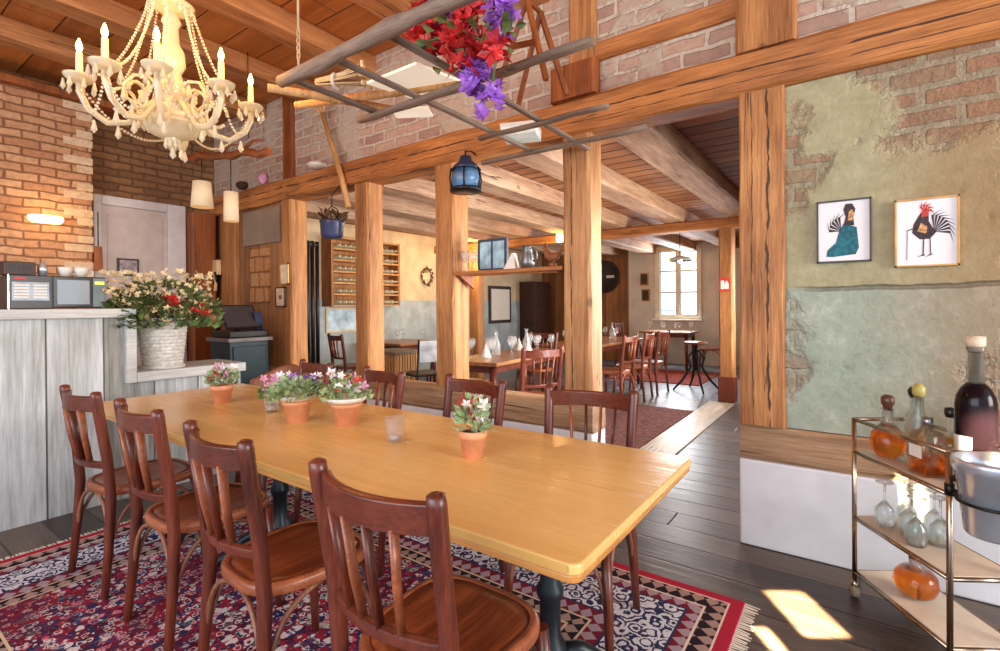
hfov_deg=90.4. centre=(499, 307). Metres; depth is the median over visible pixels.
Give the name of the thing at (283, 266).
print
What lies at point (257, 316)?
card reader
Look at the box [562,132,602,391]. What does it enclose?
timber post
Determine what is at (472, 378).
dining chair
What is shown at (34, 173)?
brick wall
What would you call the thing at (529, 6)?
trestle
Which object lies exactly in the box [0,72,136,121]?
trim
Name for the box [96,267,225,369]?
flower basket
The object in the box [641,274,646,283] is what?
print
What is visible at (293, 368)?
tub chair
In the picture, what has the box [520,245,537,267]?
jug
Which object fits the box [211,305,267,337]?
cash register
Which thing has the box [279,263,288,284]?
picture frame
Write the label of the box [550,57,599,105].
block
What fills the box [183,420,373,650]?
dining chair
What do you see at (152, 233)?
door
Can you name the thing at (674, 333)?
table
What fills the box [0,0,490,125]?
ceiling
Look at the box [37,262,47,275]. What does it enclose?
cocktail shaker
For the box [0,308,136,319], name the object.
countertop
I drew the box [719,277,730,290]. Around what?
wall sign
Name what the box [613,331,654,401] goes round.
dining chair
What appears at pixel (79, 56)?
candle
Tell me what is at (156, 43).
candle
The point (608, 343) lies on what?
table
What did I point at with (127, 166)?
wall
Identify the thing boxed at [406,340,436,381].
metal chair
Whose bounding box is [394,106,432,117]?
paper sheet
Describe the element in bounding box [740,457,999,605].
wall
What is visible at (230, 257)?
timber post
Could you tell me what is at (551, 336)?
dining chair
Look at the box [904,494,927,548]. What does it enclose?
wine glass
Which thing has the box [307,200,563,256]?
ceiling beam
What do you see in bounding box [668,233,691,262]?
pendant lamp
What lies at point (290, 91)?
wooden pole
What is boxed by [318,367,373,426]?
potted flowers
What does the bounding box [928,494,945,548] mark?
wine glass
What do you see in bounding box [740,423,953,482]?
sill
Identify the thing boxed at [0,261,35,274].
wooden box
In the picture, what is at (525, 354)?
dining chair
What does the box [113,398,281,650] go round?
dining chair
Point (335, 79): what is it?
bundle
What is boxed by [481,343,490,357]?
napkin
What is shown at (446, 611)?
dining chair
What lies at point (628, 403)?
dining chair
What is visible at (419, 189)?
timber beam
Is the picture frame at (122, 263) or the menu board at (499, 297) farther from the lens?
the menu board at (499, 297)
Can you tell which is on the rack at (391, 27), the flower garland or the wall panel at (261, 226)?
the flower garland
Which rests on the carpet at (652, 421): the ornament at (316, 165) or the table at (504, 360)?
the table at (504, 360)
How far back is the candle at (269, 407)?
2.59 m
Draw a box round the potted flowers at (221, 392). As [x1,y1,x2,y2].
[203,362,239,403]
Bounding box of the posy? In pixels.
[256,371,279,407]
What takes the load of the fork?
attached to the timber beam at (712, 87)
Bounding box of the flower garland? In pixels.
[402,0,526,121]
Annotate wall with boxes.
[0,69,541,372]
[0,82,92,308]
[214,0,999,449]
[628,242,740,367]
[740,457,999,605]
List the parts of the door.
panel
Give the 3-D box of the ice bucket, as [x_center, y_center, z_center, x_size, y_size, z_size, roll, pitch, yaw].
[1.560,0.604,1.574,0.202,0.245,0.243,0,0,3]
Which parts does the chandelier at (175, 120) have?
bulb, bulb, arm, arm, bulb, arm, crown, lamp shade, arm, arm, arm, bulb, bulb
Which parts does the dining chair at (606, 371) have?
leg, seat, seat frame, post, rail, post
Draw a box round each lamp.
[27,214,63,224]
[190,159,213,208]
[223,159,238,222]
[556,233,563,242]
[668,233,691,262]
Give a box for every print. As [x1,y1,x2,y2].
[120,260,136,273]
[276,288,283,305]
[281,264,286,282]
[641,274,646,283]
[642,290,648,299]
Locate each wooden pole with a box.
[268,84,390,109]
[294,81,459,108]
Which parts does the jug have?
handle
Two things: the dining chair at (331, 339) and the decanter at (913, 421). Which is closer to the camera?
the decanter at (913, 421)
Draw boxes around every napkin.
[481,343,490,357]
[514,338,522,349]
[525,341,531,349]
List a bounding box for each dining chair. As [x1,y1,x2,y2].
[59,384,202,600]
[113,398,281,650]
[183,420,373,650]
[235,359,332,491]
[293,366,405,537]
[308,457,550,650]
[327,333,355,372]
[377,373,506,577]
[469,377,489,381]
[504,384,639,650]
[515,331,557,391]
[520,346,563,393]
[602,334,637,393]
[613,322,641,364]
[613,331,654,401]
[629,330,670,395]
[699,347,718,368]
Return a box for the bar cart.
[849,417,999,650]
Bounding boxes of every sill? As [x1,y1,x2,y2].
[268,366,605,433]
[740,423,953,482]
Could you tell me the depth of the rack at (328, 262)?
7.67 m
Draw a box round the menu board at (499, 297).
[488,286,510,323]
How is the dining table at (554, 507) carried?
on the oriental rug at (44, 607)
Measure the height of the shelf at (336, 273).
0.025 m
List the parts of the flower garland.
stem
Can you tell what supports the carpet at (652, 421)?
on the floor
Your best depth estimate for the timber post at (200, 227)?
5.89 m
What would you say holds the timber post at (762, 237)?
on the sill at (808, 448)
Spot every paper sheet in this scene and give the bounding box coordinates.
[367,62,460,97]
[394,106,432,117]
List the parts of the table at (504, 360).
leg, leg, leg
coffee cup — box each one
[57,267,74,275]
[73,267,93,276]
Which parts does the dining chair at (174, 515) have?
post, rail, rail, post, seat frame, seat, leg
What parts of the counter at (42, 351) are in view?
panel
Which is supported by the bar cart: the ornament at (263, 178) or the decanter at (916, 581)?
the decanter at (916, 581)
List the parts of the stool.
leg, leg, seat, leg, leg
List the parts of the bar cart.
shelf frame, rail, shelf frame, shelf frame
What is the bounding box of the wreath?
[421,267,434,285]
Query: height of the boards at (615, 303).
2.600 m
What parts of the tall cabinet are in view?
door, door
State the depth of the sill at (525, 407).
3.58 m
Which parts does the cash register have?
glass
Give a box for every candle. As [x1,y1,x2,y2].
[76,51,82,71]
[101,37,108,57]
[153,40,160,60]
[218,60,223,78]
[248,85,253,101]
[268,406,275,409]
[390,434,399,439]
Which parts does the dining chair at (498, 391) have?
leg, post, rail, post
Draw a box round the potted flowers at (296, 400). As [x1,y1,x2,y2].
[262,370,327,423]
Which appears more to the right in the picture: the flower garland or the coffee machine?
the flower garland
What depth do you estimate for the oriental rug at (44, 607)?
2.14 m
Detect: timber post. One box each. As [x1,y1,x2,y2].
[186,212,216,360]
[221,214,239,329]
[281,199,307,365]
[282,95,295,178]
[354,182,384,376]
[435,163,468,386]
[469,249,484,376]
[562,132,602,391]
[569,0,596,63]
[718,227,737,402]
[735,0,797,55]
[738,85,786,428]
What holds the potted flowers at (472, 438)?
on the dining table at (554, 507)
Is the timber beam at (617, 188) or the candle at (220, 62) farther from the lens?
the timber beam at (617, 188)
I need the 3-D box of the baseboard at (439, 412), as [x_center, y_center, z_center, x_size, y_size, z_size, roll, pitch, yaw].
[-1.428,1.060,4.782,5.120,0.460,0.220,0,0,35]
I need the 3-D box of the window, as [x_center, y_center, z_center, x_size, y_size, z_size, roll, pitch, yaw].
[3.840,-0.512,10.727,1.060,1.610,0.260,0,0,35]
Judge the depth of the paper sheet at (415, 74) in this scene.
2.28 m
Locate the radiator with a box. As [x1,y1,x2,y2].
[307,240,319,363]
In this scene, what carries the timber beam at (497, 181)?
attached to the ceiling at (716, 135)
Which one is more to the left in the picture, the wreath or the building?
the wreath
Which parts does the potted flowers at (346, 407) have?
pot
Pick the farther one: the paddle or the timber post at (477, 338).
the timber post at (477, 338)
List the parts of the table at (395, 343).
leg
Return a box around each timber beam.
[209,0,999,216]
[383,177,656,253]
[430,164,696,251]
[434,216,738,253]
[510,149,739,247]
[595,0,734,61]
[611,123,739,216]
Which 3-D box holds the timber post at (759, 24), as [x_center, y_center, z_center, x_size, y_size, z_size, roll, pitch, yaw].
[1.435,-1.823,2.674,0.289,0.900,0.170,0,0,35]
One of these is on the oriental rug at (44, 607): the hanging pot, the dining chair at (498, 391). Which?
the dining chair at (498, 391)
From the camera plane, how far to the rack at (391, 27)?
2.12 m
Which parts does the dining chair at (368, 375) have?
leg, post, rail, post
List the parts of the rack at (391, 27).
chain, rail, rail, rail, rail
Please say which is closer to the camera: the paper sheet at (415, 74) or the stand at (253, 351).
the paper sheet at (415, 74)
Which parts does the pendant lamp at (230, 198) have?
lamp shade, cord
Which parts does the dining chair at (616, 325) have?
post, post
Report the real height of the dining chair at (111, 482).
0.922 m
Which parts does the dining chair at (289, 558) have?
post, rail, rail, post, seat frame, seat, leg, leg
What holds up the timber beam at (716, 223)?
on the timber post at (477, 338)
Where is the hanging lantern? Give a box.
[449,150,481,195]
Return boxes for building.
[661,251,696,313]
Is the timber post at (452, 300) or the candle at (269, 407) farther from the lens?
the timber post at (452, 300)
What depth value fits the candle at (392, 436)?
2.00 m
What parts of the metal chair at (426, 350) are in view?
post, seat, panel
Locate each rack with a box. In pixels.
[275,0,647,164]
[321,237,399,306]
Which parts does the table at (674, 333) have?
leg, leg, leg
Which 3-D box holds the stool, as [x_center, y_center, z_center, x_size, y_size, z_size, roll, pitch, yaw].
[2.937,0.879,7.431,0.505,0.730,0.505,-1,0,-40]
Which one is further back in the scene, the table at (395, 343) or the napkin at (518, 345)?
the table at (395, 343)
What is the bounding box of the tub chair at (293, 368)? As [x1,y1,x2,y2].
[250,364,306,386]
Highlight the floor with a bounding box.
[0,357,999,650]
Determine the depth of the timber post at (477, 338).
8.92 m
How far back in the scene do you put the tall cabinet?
11.77 m
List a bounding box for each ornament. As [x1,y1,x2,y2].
[236,181,247,189]
[258,173,267,183]
[306,161,326,169]
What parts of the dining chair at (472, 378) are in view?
seat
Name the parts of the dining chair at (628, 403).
leg, post, rail, leg, post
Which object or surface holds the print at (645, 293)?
attached to the picture frame at (645, 293)
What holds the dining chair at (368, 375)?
on the oriental rug at (44, 607)
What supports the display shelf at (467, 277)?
attached to the timber post at (452, 300)
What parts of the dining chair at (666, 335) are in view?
seat frame, seat, post, rail, post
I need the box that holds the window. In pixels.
[652,245,703,320]
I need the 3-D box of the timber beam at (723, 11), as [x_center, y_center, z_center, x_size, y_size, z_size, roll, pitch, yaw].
[2.502,-1.653,1.925,4.545,0.120,0.155,0,0,35]
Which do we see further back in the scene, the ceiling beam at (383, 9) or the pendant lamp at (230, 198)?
the pendant lamp at (230, 198)
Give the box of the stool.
[673,341,717,393]
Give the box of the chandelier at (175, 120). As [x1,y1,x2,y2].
[60,0,264,162]
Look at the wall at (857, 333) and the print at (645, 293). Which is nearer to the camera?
the wall at (857, 333)
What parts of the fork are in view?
handle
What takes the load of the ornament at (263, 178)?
on the timber beam at (712, 87)
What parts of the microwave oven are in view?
door, control panel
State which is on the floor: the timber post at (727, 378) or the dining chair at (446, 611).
the timber post at (727, 378)
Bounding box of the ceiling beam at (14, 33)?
[0,14,266,121]
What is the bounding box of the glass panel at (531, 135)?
[500,120,540,144]
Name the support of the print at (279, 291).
attached to the picture frame at (280, 292)
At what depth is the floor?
2.54 m
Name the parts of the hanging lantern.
lantern glass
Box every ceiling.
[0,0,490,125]
[307,108,739,253]
[516,0,549,8]
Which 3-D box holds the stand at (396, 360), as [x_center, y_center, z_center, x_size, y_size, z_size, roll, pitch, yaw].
[-1.387,0.911,6.581,0.520,0.700,0.480,0,0,35]
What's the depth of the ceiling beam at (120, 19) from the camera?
3.86 m
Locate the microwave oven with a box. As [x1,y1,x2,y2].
[52,276,105,307]
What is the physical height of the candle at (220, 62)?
0.130 m
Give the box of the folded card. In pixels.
[504,253,518,268]
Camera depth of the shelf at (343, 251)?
7.70 m
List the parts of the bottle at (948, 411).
bottle glass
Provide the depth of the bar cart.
1.84 m
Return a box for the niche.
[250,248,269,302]
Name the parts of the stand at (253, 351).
door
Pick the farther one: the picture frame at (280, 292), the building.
the building
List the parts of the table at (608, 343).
leg, leg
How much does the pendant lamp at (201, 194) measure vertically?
0.500 m
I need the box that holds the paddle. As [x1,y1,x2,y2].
[93,212,102,270]
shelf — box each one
[333,247,397,255]
[334,259,397,265]
[334,270,398,275]
[334,282,398,285]
[334,293,398,295]
[334,305,398,305]
[338,237,397,246]
[454,266,563,288]
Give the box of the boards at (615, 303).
[542,249,628,360]
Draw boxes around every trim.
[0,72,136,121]
[63,100,93,276]
[640,401,733,454]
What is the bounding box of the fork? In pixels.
[314,86,351,208]
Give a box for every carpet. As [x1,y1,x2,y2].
[605,405,692,448]
[609,369,718,385]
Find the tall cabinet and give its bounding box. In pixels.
[520,281,549,347]
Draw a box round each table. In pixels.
[88,383,689,650]
[384,339,435,381]
[469,347,564,390]
[534,336,643,391]
[639,330,698,370]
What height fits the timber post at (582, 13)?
0.685 m
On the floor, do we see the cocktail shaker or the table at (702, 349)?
the table at (702, 349)
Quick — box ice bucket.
[949,450,999,544]
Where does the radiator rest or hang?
attached to the wall at (127, 166)
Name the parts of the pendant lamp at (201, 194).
lamp shade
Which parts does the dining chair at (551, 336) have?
leg, post, seat frame, seat, rail, leg, post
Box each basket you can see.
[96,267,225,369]
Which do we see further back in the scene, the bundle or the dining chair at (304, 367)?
the dining chair at (304, 367)
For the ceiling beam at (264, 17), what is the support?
attached to the ceiling at (344, 19)
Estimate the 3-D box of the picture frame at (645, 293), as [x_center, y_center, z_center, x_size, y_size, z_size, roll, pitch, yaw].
[3.270,-0.275,11.150,0.200,0.280,0.034,0,0,35]
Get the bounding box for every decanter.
[869,394,905,459]
[892,556,940,601]
[904,386,913,455]
[906,383,926,463]
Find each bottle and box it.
[908,416,946,477]
[944,407,953,472]
[954,336,998,474]
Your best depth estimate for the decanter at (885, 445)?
2.06 m
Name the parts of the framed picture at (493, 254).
pane, pane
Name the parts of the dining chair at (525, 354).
post, seat, rail, rail, post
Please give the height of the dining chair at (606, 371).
0.922 m
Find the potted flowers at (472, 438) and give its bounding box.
[452,392,492,459]
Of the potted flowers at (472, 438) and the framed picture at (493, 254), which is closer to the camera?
the potted flowers at (472, 438)
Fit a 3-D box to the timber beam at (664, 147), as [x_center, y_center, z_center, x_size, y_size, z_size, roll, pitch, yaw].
[3.118,-1.268,6.458,0.300,0.190,7.840,0,0,35]
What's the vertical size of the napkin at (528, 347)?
0.150 m
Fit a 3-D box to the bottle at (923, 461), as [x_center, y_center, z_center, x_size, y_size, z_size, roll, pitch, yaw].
[1.610,0.521,1.873,0.087,0.218,0.086,0,0,3]
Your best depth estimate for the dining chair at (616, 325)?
10.59 m
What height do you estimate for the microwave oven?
0.211 m
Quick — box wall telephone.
[212,260,220,290]
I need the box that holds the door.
[92,194,186,365]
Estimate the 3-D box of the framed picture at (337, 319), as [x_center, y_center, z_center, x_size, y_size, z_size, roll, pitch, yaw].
[-2.459,0.194,7.705,0.023,0.380,0.560,0,0,35]
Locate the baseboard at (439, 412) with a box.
[329,395,604,442]
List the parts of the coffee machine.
panel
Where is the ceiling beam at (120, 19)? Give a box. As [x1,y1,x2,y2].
[22,0,315,100]
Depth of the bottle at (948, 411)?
1.91 m
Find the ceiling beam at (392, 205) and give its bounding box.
[313,192,619,256]
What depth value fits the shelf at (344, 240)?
7.81 m
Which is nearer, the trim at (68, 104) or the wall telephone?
the trim at (68, 104)
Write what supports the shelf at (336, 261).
attached to the rack at (328, 262)
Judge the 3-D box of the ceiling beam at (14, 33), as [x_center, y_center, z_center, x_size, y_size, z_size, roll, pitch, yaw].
[-4.416,-2.155,3.122,0.240,0.170,6.000,0,0,35]
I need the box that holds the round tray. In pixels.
[601,261,619,292]
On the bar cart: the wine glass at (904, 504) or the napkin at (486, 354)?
the wine glass at (904, 504)
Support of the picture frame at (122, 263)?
attached to the door
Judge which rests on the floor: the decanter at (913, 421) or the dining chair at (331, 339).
the dining chair at (331, 339)
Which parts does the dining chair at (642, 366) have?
leg, seat, seat frame, post, rail, post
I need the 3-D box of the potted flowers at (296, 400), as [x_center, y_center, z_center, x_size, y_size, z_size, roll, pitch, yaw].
[-0.975,0.424,2.384,0.298,0.246,0.294,0,0,35]
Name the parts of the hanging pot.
pot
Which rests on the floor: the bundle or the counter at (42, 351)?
the counter at (42, 351)
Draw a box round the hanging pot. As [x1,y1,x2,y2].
[314,186,348,239]
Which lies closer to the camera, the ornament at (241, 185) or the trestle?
the trestle
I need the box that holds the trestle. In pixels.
[496,0,568,105]
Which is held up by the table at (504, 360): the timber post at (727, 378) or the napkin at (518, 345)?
the napkin at (518, 345)
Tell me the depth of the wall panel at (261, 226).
5.50 m
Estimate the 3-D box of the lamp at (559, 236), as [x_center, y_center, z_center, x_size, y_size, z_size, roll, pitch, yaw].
[0.941,-1.097,7.796,0.120,0.150,0.143,0,0,35]
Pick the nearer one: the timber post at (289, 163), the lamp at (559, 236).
the timber post at (289, 163)
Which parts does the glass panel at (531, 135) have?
lid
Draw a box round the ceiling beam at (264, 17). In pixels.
[186,0,375,77]
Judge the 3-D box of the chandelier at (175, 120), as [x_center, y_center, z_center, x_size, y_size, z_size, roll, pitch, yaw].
[-1.611,-1.422,2.477,0.699,1.336,0.786,0,0,13]
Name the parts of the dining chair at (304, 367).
leg, leg, post, rail, post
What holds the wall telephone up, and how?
attached to the timber post at (230, 257)
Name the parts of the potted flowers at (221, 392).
pot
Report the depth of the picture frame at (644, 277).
11.15 m
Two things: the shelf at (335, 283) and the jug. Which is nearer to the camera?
the jug
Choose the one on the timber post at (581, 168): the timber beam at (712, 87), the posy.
the timber beam at (712, 87)
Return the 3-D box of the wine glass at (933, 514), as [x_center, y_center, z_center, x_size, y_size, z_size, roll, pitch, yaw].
[1.745,0.826,1.995,0.072,0.185,0.072,0,0,35]
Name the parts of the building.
cornice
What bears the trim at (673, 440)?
on the floor
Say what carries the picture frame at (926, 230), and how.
attached to the wall at (857, 333)
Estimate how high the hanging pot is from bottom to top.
0.503 m
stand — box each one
[206,336,272,384]
[384,348,416,379]
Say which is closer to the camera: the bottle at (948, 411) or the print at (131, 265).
the bottle at (948, 411)
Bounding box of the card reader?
[252,312,263,329]
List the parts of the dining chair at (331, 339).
post, rail, post, seat frame, seat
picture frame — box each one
[117,258,138,275]
[275,287,285,306]
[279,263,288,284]
[640,273,648,285]
[641,289,649,300]
[817,197,871,263]
[894,194,959,267]
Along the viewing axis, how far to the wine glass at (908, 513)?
2.00 m
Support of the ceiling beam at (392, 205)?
attached to the ceiling at (716, 135)
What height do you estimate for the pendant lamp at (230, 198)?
0.610 m
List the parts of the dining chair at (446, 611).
post, rail, rail, post, seat, seat frame, leg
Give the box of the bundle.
[315,60,373,90]
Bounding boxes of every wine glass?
[874,479,895,528]
[896,479,916,520]
[898,486,919,535]
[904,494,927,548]
[923,487,945,536]
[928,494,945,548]
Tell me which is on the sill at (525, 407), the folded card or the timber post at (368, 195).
the timber post at (368, 195)
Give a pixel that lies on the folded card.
(512, 262)
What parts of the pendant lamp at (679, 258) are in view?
lamp shade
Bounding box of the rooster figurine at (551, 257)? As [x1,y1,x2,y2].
[542,243,563,265]
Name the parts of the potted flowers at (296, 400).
pot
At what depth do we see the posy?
2.72 m
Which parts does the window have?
sill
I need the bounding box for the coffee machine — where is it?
[0,274,52,308]
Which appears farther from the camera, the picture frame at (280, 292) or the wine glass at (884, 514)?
the picture frame at (280, 292)
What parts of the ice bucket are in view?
handle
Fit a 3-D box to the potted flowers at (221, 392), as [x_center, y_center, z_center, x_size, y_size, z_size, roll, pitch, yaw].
[-1.606,0.429,2.866,0.197,0.240,0.196,0,0,35]
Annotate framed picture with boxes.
[325,308,355,332]
[478,237,508,270]
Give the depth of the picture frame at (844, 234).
2.43 m
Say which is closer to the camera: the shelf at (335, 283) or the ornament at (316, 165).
the ornament at (316, 165)
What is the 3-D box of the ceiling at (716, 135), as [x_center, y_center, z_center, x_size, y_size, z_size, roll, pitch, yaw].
[1.287,-1.385,7.853,6.300,0.080,7.990,0,0,35]
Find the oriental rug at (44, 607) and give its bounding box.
[0,478,759,650]
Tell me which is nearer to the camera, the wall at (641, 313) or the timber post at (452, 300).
the timber post at (452, 300)
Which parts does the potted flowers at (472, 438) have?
pot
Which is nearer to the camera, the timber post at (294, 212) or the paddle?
the paddle
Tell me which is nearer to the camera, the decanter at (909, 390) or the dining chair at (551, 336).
the decanter at (909, 390)
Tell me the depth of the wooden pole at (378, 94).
2.46 m
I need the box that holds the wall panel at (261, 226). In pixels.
[243,205,281,246]
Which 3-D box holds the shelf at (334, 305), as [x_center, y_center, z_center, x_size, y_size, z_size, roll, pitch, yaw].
[-2.172,-0.031,7.928,0.225,0.025,1.280,0,0,35]
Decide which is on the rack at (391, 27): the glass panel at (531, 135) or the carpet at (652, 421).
the glass panel at (531, 135)
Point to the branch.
(267, 151)
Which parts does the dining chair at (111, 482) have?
post, rail, rail, post, seat frame, seat, leg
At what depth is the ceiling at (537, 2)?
3.43 m
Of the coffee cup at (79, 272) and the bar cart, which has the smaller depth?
the bar cart
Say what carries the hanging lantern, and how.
hanging from the timber beam at (712, 87)
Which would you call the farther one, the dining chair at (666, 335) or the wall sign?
the dining chair at (666, 335)
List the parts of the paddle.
cord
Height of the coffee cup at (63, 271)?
0.065 m
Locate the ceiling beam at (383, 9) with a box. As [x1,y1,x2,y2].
[350,0,446,33]
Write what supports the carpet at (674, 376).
on the floor
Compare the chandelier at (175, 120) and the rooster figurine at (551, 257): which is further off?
the rooster figurine at (551, 257)
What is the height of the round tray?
0.760 m
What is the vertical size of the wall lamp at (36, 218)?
0.065 m
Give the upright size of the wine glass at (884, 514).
0.185 m
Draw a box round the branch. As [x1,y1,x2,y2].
[177,52,272,162]
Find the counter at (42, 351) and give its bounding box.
[0,308,245,531]
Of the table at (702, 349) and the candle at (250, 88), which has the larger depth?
the table at (702, 349)
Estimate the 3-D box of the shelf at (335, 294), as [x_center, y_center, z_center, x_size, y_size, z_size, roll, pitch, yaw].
[-2.173,-0.201,7.927,0.225,0.025,1.280,0,0,35]

